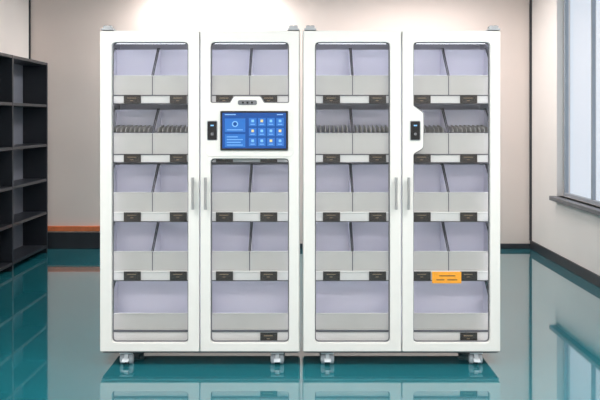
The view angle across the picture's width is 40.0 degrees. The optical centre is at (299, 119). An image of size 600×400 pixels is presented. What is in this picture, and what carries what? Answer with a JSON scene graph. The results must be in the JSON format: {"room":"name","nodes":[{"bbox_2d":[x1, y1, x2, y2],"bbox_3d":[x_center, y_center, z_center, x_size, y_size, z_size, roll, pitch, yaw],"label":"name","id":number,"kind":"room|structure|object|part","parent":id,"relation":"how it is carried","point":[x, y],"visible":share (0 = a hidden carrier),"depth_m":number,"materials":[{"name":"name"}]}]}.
{"room":"medical supply room","nodes":[
{"label":"medical supply room","id":0,"kind":"room"},
{"bbox_2d":[0,0,28,58],"bbox_3d":[-3.200,-0.028,3.800,0.100,3.050,11.600,0,0,0],"label":"wall","id":1,"kind":"structure","parent":0,"point":[14,14],"depth_m":9.10,"materials":[{"name":"paint"}]},
{"bbox_2d":[29,0,30,58],"bbox_3d":[-3.142,-0.123,9.590,0.016,2.860,0.020,0,0,0],"label":"trim","id":2,"kind":"structure","parent":1,"relation":"attached to","point":[29,0],"depth_m":9.59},
{"bbox_2d":[31,0,529,243],"bbox_3d":[-0.230,-0.028,9.650,6.040,3.050,0.100,0,0,0],"label":"wall","id":3,"kind":"structure","parent":0,"point":[65,34],"depth_m":9.60,"materials":[{"name":"paint"}]},
{"bbox_2d":[48,226,99,230],"bbox_3d":[-1.865,1.262,9.585,2.530,0.060,0.030,0,0,0],"label":"trim","id":4,"kind":"structure","parent":3,"relation":"attached to","point":[50,228],"depth_m":9.57,"materials":[{"name":"orange wood"}]},
{"bbox_2d":[48,232,529,248],"bbox_3d":[-0.239,1.402,9.591,5.822,0.190,0.018,0,0,0],"label":"baseboard","id":5,"kind":"structure","parent":3,"relation":"attached to","point":[56,240],"depth_m":9.58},
{"bbox_2d":[0,249,599,399],"bbox_3d":[-0.230,1.547,3.800,6.040,0.100,11.800,0,0,0],"label":"floor","id":6,"kind":"structure","parent":0,"point":[50,301],"depth_m":5.11,"materials":[{"name":"teal tile"}]},
{"bbox_2d":[0,52,47,270],"bbox_3d":[-2.980,0.427,7.445,0.280,2.140,3.690,0,0,0],"label":"shelving unit","id":7,"kind":"object","parent":6,"relation":"on","point":[23,81],"visible":1,"depth_m":9.12,"materials":[{"name":"metal"}]},
{"bbox_3d":[-3.115,0.397,7.445,0.010,2.080,3.690,0,0,0],"label":"panel","id":8,"kind":"part","parent":7,"relation":"part of","materials":[{"name":"grey metal"}]},
{"bbox_2d":[100,25,299,363],"bbox_3d":[-0.608,0.460,5.228,1.216,2.074,0.544,0,0,0],"label":"medicine cabinet","id":9,"kind":"object","parent":6,"relation":"on","point":[200,130],"visible":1,"depth_m":5.07,"materials":[{"name":"white metal"}]},
{"bbox_3d":[-0.911,0.432,5.015,0.601,1.942,0.030,0,0,0],"label":"door","id":10,"kind":"part","parent":9,"relation":"part of","materials":[{"name":"white metal"}]},
{"bbox_3d":[-0.608,1.418,5.268,1.196,0.012,0.444,0,0,0],"label":"frame","id":11,"kind":"part","parent":9,"relation":"part of","materials":[{"name":"white metal"}]},
{"bbox_3d":[-0.305,0.432,5.015,0.598,1.942,0.030,0,0,0],"label":"door","id":12,"kind":"part","parent":9,"relation":"part of","materials":[{"name":"white metal"}]},
{"bbox_3d":[-0.306,0.045,4.999,0.527,0.352,0.004,0,0,0],"label":"console panel","id":13,"kind":"part","parent":9,"relation":"part of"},
{"bbox_2d":[303,25,499,363],"bbox_3d":[0.618,0.460,5.228,1.201,2.074,0.544,0,0,0],"label":"medicine cabinet","id":14,"kind":"object","parent":6,"relation":"on","point":[401,129],"visible":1,"depth_m":5.07,"materials":[{"name":"white metal"}]},
{"bbox_3d":[0.317,0.432,5.015,0.593,1.942,0.030,0,0,0],"label":"door","id":15,"kind":"part","parent":14,"relation":"part of","materials":[{"name":"white metal"}]},
{"bbox_3d":[0.618,1.418,5.268,1.181,0.012,0.444,0,0,0],"label":"frame","id":16,"kind":"part","parent":14,"relation":"part of","materials":[{"name":"white metal"}]},
{"bbox_3d":[0.917,0.432,5.015,0.593,1.942,0.030,0,0,0],"label":"door","id":17,"kind":"part","parent":14,"relation":"part of","materials":[{"name":"white metal"}]},
{"bbox_2d":[532,0,599,275],"bbox_3d":[2.760,-0.028,3.800,0.140,3.050,11.600,0,0,0],"label":"wall","id":18,"kind":"structure","parent":0,"point":[572,233],"depth_m":8.79,"materials":[{"name":"paint"}]},
{"bbox_2d":[529,0,531,239],"bbox_3d":[2.679,-0.078,9.585,0.022,2.950,0.030,0,0,0],"label":"trim","id":19,"kind":"structure","parent":18,"relation":"attached to","point":[530,1],"depth_m":9.57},
{"bbox_2d":[530,240,599,287],"bbox_3d":[2.681,1.447,3.800,0.018,0.100,11.600,0,0,0],"label":"baseboard","id":20,"kind":"structure","parent":18,"relation":"attached to","point":[584,273],"depth_m":8.24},
{"bbox_2d":[549,196,599,215],"bbox_3d":[2.690,0.820,6.965,0.140,0.045,3.430,0,0,0],"label":"sill","id":21,"kind":"structure","parent":18,"relation":"attached to","point":[586,207],"depth_m":7.88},
{"bbox_2d":[564,0,599,205],"bbox_3d":[2.780,-0.328,6.970,0.040,2.250,3.340,0,0,0],"label":"frame","id":22,"kind":"object","parent":18,"relation":"attached to","point":[592,200],"visible":1,"depth_m":7.81,"materials":[{"name":"grey metal"}]}
]}

